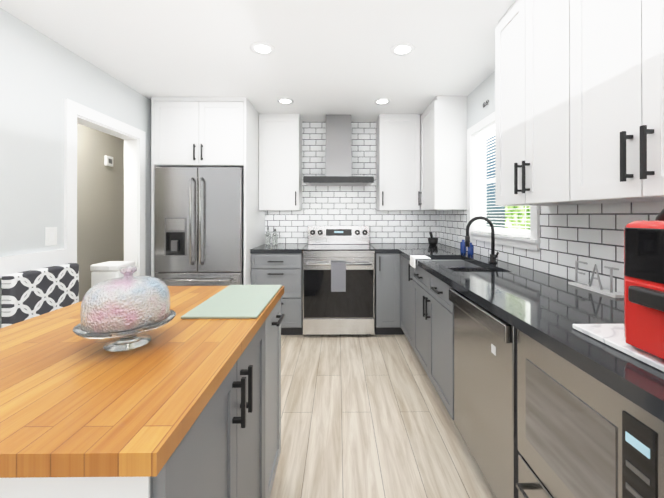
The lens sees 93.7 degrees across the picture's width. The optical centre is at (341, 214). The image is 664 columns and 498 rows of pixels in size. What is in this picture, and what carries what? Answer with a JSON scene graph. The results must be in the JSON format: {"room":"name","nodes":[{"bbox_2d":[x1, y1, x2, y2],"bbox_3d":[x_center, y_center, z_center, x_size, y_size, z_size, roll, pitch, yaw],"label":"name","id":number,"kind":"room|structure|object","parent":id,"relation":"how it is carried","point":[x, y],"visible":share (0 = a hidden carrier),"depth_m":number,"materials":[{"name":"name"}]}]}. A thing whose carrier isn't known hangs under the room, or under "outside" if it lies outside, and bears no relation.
{"room":"kitchen","nodes":[
{"label":"kitchen","id":0,"kind":"room"},
{"bbox_2d":[0,8,150,327],"bbox_3d":[-1.966,0.057,0.809,0.120,2.440,6.100,0,0,-1],"label":"wall","id":1,"kind":"structure","parent":0,"point":[42,76],"depth_m":1.98,"materials":[{"name":"white paint"}]},
{"bbox_2d":[0,249,67,277],"bbox_3d":[-1.883,0.755,-0.045,0.030,1.040,4.393,0,0,-1],"label":"trim","id":2,"kind":"structure","parent":1,"relation":"attached to","point":[21,262],"depth_m":1.90,"materials":[{"name":"white paint"}]},
{"bbox_2d":[45,227,56,245],"bbox_3d":[-1.912,0.145,2.055,0.010,0.120,0.080,0,0,-1],"label":"light switch","id":3,"kind":"object","parent":1,"relation":"attached to","point":[50,236],"visible":1,"depth_m":2.05,"materials":[{"name":"white plastic"}]},
{"bbox_2d":[64,98,145,275],"bbox_3d":[-1.977,0.238,2.594,0.143,2.085,0.880,0,0,-1],"label":"door frame","id":4,"kind":"structure","parent":1,"relation":"attached to","point":[75,113],"depth_m":2.79,"materials":[{"name":"white paint"}]},
{"bbox_2d":[77,123,123,301],"bbox_3d":[-2.357,0.060,2.446,0.630,2.440,2.820,0,0,-1],"label":"wall","id":5,"kind":"structure","parent":0,"point":[100,211],"depth_m":3.27,"materials":[{"name":"beige paint"}]},
{"bbox_2d":[104,155,112,166],"bbox_3d":[-2.543,-0.583,3.410,0.033,0.110,0.110,0,0,-1],"label":"detector","id":6,"kind":"object","parent":5,"relation":"attached to","point":[108,160],"visible":0.98,"depth_m":3.38,"materials":[{"name":"white plastic"}]},
{"bbox_2d":[0,0,515,121],"bbox_3d":[-0.881,-1.193,0.822,4.510,0.060,6.340,0,0,-1],"label":"ceiling","id":7,"kind":"structure","parent":0,"point":[328,57],"depth_m":2.15,"materials":[{"name":"white paint"}]},
{"bbox_2d":[250,42,274,55],"bbox_3d":[-0.549,-1.157,2.175,0.170,0.006,0.170,0,0,-1],"label":"recessed light","id":8,"kind":"object","parent":7,"relation":"in","point":[262,48],"visible":1,"depth_m":2.17,"materials":[{"name":"white plastic"}]},
{"bbox_2d":[277,98,293,103],"bbox_3d":[-0.569,-1.155,3.175,0.170,0.006,0.170,0,0,-1],"label":"recessed light","id":9,"kind":"object","parent":7,"relation":"in","point":[285,100],"visible":1,"depth_m":3.18,"materials":[{"name":"white plastic"}]},
{"bbox_2d":[374,98,390,104],"bbox_3d":[0.421,-1.155,3.185,0.170,0.006,0.170,0,0,-1],"label":"recessed light","id":10,"kind":"object","parent":7,"relation":"in","point":[382,101],"visible":1,"depth_m":3.18,"materials":[{"name":"white plastic"}]},
{"bbox_2d":[390,43,414,55],"bbox_3d":[0.431,-1.157,2.185,0.170,0.006,0.170,0,0,-1],"label":"recessed light","id":11,"kind":"object","parent":7,"relation":"in","point":[401,49],"visible":1,"depth_m":2.18,"materials":[{"name":"white plastic"}]},
{"bbox_2d":[265,122,438,243],"bbox_3d":[-0.911,0.063,3.930,4.510,2.440,0.120,0,0,-1],"label":"wall","id":12,"kind":"structure","parent":0,"point":[338,205],"depth_m":3.88,"materials":[{"name":"tile"}]},
{"bbox_2d":[259,113,301,210],"bbox_3d":[-0.712,-0.601,3.689,0.457,1.108,0.361,0,0,-1],"label":"upper cabinet","id":13,"kind":"object","parent":12,"relation":"attached to","point":[280,162],"visible":0.98,"depth_m":3.55,"materials":[{"name":"white wood"}]},
{"bbox_2d":[303,115,373,185],"bbox_3d":[-0.030,-0.750,3.628,0.765,0.810,0.497,0,0,-1],"label":"range hood","id":14,"kind":"object","parent":12,"relation":"attached to","point":[338,160],"visible":1,"depth_m":3.60,"materials":[{"name":"silver metal"}]},
{"bbox_2d":[376,114,419,210],"bbox_3d":[0.671,-0.601,3.702,0.468,1.108,0.361,0,0,-1],"label":"upper cabinet","id":15,"kind":"object","parent":12,"relation":"attached to","point":[397,162],"visible":1,"depth_m":3.56,"materials":[{"name":"white wood"}]},
{"bbox_2d":[270,334,495,497],"bbox_3d":[-0.881,1.307,0.817,4.510,0.060,6.340,0,0,-1],"label":"floor","id":16,"kind":"structure","parent":0,"point":[365,416],"depth_m":1.87,"materials":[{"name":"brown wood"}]},
{"bbox_2d":[1,263,78,327],"bbox_3d":[-1.639,0.807,1.936,0.485,0.945,0.450,0,0,-1],"label":"chair","id":17,"kind":"object","parent":16,"relation":"on","point":[26,295],"visible":0.23,"depth_m":1.85,"materials":[{"name":"fabric"}]},
{"bbox_2d":[90,261,134,286],"bbox_3d":[-1.913,0.843,2.612,0.228,0.875,0.221,0,0,-1],"label":"trash bin","id":18,"kind":"object","parent":16,"relation":"on","point":[104,271],"visible":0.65,"depth_m":2.51,"materials":[{"name":"white plastic"}]},
{"bbox_2d":[0,286,283,497],"bbox_3d":[-0.662,0.818,1.010,0.811,0.920,1.100,0,0,-1],"label":"kitchen island","id":19,"kind":"object","parent":16,"relation":"on","point":[177,406],"visible":1,"depth_m":0.68,"materials":[{"name":"grey"}]},
{"bbox_2d":[73,309,175,351],"bbox_3d":[-0.590,0.323,0.862,0.234,0.066,0.234,0,0,-1],"label":"cake stand","id":20,"kind":"object","parent":19,"relation":"on","point":[129,339],"visible":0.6,"depth_m":0.82,"materials":[{"name":"clear glass"}]},
{"bbox_2d":[80,266,169,332],"bbox_3d":[-0.590,0.216,0.862,0.204,0.146,0.204,0,0,-1],"label":"cake dome","id":21,"kind":"object","parent":20,"relation":"on","point":[128,301],"visible":1,"depth_m":0.79,"materials":[{"name":"glass"}]},
{"bbox_2d":[181,285,281,318],"bbox_3d":[-0.421,0.353,1.306,0.260,0.008,0.485,0,0,-1],"label":"cutting board","id":22,"kind":"object","parent":19,"relation":"on","point":[239,301],"visible":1,"depth_m":1.22,"materials":[{"name":"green glass"}]},
{"bbox_2d":[155,167,243,285],"bbox_3d":[-1.391,0.412,3.392,0.830,1.740,0.904,0,0,-1],"label":"fridge","id":23,"kind":"object","parent":16,"relation":"on","point":[199,226],"visible":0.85,"depth_m":3.00,"materials":[{"name":"silver metal"}]},
{"bbox_2d":[151,97,264,284],"bbox_3d":[-1.406,0.063,3.446,0.930,2.438,0.831,0,0,-1],"label":"cabinet","id":24,"kind":"object","parent":16,"relation":"on","point":[204,131],"visible":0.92,"depth_m":3.07,"materials":[{"name":"white wood"}]},
{"bbox_2d":[250,244,306,334],"bbox_3d":[-0.676,0.823,3.527,0.532,0.920,0.681,0,0,-1],"label":"base cabinet","id":25,"kind":"object","parent":16,"relation":"on","point":[278,264],"visible":0.71,"depth_m":3.23,"materials":[{"name":"grey wood"}]},
{"bbox_2d":[265,227,269,244],"bbox_3d":[-0.874,0.257,3.710,0.059,0.210,0.059,0,0,-10],"label":"oil bottle","id":26,"kind":"object","parent":25,"relation":"on","point":[267,236],"depth_m":3.69,"materials":[{"name":"clear glass"}]},
{"bbox_2d":[272,229,277,244],"bbox_3d":[-0.794,0.267,3.730,0.059,0.190,0.059,0,0,-10],"label":"oil bottle","id":27,"kind":"object","parent":25,"relation":"on","point":[274,238],"depth_m":3.71,"materials":[{"name":"clear glass"}]},
{"bbox_2d":[302,226,374,334],"bbox_3d":[-0.029,0.710,3.507,0.756,1.145,0.720,0,0,-1],"label":"stove","id":28,"kind":"object","parent":16,"relation":"on","point":[338,280],"visible":1,"depth_m":3.22,"materials":[{"name":"silver metal"}]},
{"bbox_2d":[375,252,393,334],"bbox_3d":[0.496,0.842,3.529,0.273,0.880,0.698,0,0,-1],"label":"base cabinet","id":29,"kind":"object","parent":16,"relation":"on","point":[384,261],"depth_m":3.24,"materials":[{"name":"grey wood"}]},
{"bbox_2d":[394,252,465,349],"bbox_3d":[0.895,0.841,2.945,0.672,0.880,0.622,0,0,-1],"label":"base cabinet","id":30,"kind":"object","parent":16,"relation":"on","point":[405,275],"depth_m":2.95,"materials":[{"name":"grey wood"}]},
{"bbox_2d":[370,244,449,251],"bbox_3d":[0.789,0.383,3.556,0.872,0.040,0.651,0,0,-1],"label":"countertop","id":31,"kind":"structure","parent":30,"relation":"on","point":[378,247],"depth_m":3.52,"materials":[{"name":"stone"}]},
{"bbox_2d":[428,232,437,244],"bbox_3d":[1.087,0.284,3.688,0.124,0.156,0.124,0,0,-1],"label":"mortar","id":32,"kind":"object","parent":31,"relation":"on","point":[432,240],"visible":1,"depth_m":3.65,"materials":[{"name":"black stone"}]},
{"bbox_2d":[398,248,663,421],"bbox_3d":[0.928,0.378,1.309,0.638,0.040,3.845,0,0,-1],"label":"countertop","id":33,"kind":"structure","parent":30,"relation":"on","point":[544,307],"depth_m":1.16,"materials":[{"name":"black stone"}]},
{"bbox_2d":[410,255,430,267],"bbox_3d":[0.650,0.389,2.564,0.135,0.084,0.160,0,0,-1],"label":"dish towel","id":34,"kind":"object","parent":33,"relation":"on","point":[413,258],"visible":1,"depth_m":2.53,"materials":[{"name":"white fabric"}]},
{"bbox_2d":[459,237,463,253],"bbox_3d":[1.123,0.283,2.868,0.054,0.154,0.054,0,0,44],"label":"soap bottle","id":35,"kind":"object","parent":33,"relation":"on","point":[462,243],"depth_m":2.85,"materials":[{"name":"blue glass"}]},
{"bbox_2d":[464,240,473,254],"bbox_3d":[1.144,0.293,2.759,0.054,0.134,0.054,0,0,44],"label":"soap bottle","id":36,"kind":"object","parent":33,"relation":"on","point":[470,250],"depth_m":2.74,"materials":[{"name":"blue glass"}]},
{"bbox_2d":[465,216,498,262],"bbox_3d":[1.042,0.186,2.285,0.237,0.346,0.125,0,0,-1],"label":"faucet","id":37,"kind":"object","parent":33,"relation":"on","point":[493,256],"visible":1,"depth_m":2.31,"materials":[{"name":"black metal"}]},
{"bbox_2d":[568,260,623,297],"bbox_3d":[1.198,0.295,1.464,0.060,0.124,0.270,0,0,-1],"label":"eat sign","id":38,"kind":"object","parent":33,"relation":"on","point":[603,291],"visible":1,"depth_m":1.45,"materials":[{"name":"white plastic"}]},
{"bbox_2d":[572,324,663,371],"bbox_3d":[0.945,0.348,0.707,0.440,0.015,0.540,0,0,-1],"label":"marble board","id":39,"kind":"object","parent":33,"relation":"on","point":[612,335],"visible":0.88,"depth_m":0.86,"materials":[{"name":"white stone"}]},
{"bbox_2d":[624,209,663,359],"bbox_3d":[0.871,0.143,0.654,0.349,0.394,0.335,0,0,-1],"label":"air fryer","id":40,"kind":"object","parent":39,"relation":"on","point":[644,285],"visible":1,"depth_m":0.74,"materials":[{"name":"red plastic"}]},
{"bbox_2d":[449,288,519,497],"bbox_3d":[0.894,0.842,1.445,0.587,0.872,0.592,0,0,-1],"label":"dishwasher","id":41,"kind":"object","parent":16,"relation":"on","point":[485,381],"visible":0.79,"depth_m":1.34,"materials":[{"name":"silver metal"}]},
{"bbox_2d":[414,284,561,419],"bbox_3d":[0.932,0.935,2.223,0.613,0.690,0.925,0,0,-1],"label":"base cabinet","id":42,"kind":"object","parent":16,"relation":"on","point":[414,306],"depth_m":2.07,"materials":[{"name":"grey wood"}]},
{"bbox_2d":[439,71,663,293],"bbox_3d":[1.314,0.057,0.841,0.120,2.440,6.100,0,0,-1],"label":"wall","id":43,"kind":"structure","parent":0,"point":[591,235],"depth_m":1.71,"materials":[{"name":"tile"}]},
{"bbox_2d":[416,96,466,210],"bbox_3d":[1.050,-0.602,3.463,0.351,1.108,0.847,0,0,-1],"label":"upper cabinet","id":44,"kind":"object","parent":43,"relation":"attached to","point":[443,152],"visible":0.92,"depth_m":3.04,"materials":[{"name":"white wood"}]},
{"bbox_2d":[465,112,540,250],"bbox_3d":[1.281,-0.295,2.481,0.155,1.050,1.080,0,0,-1],"label":"window","id":45,"kind":"structure","parent":43,"relation":"in","point":[533,242],"depth_m":2.89,"materials":[{"name":"white paint"}]},
{"bbox_2d":[475,125,529,234],"bbox_3d":[1.283,-0.301,2.481,0.036,0.887,0.896,0,0,-1],"label":"window blinds","id":46,"kind":"object","parent":45,"relation":"attached to","point":[483,133],"visible":0.42,"depth_m":2.65,"materials":[{"name":"white plastic"}]},
{"bbox_2d":[495,0,627,205],"bbox_3d":[1.068,-0.605,1.570,0.351,1.108,0.600,0,0,-1],"label":"upper cabinet","id":47,"kind":"object","parent":43,"relation":"attached to","point":[532,102],"visible":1,"depth_m":1.51,"materials":[{"name":"white wood"}]},
{"bbox_2d":[570,0,663,201],"bbox_3d":[1.074,-0.607,0.968,0.351,1.108,0.600,0,0,-1],"label":"upper cabinet","id":48,"kind":"object","parent":43,"relation":"attached to","point":[616,100],"visible":1,"depth_m":1.06,"materials":[{"name":"white wood"}]},
{"bbox_2d":[516,329,663,497],"bbox_3d":[0.878,0.784,0.828,0.581,0.757,0.589,0,0,-1],"label":"microwave","id":49,"kind":"object","parent":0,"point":[581,433],"visible":0.67,"depth_m":0.84,"materials":[{"name":"silver metal"}]},
{"label":"outside","id":50,"kind":"structure","parent":0,"visible":0},
{"bbox_2d":[505,206,529,229],"bbox_3d":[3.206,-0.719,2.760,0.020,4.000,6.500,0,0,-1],"label":"garden","id":51,"kind":"object","parent":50,"point":[514,215],"depth_m":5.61,"materials":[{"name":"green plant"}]}
]}

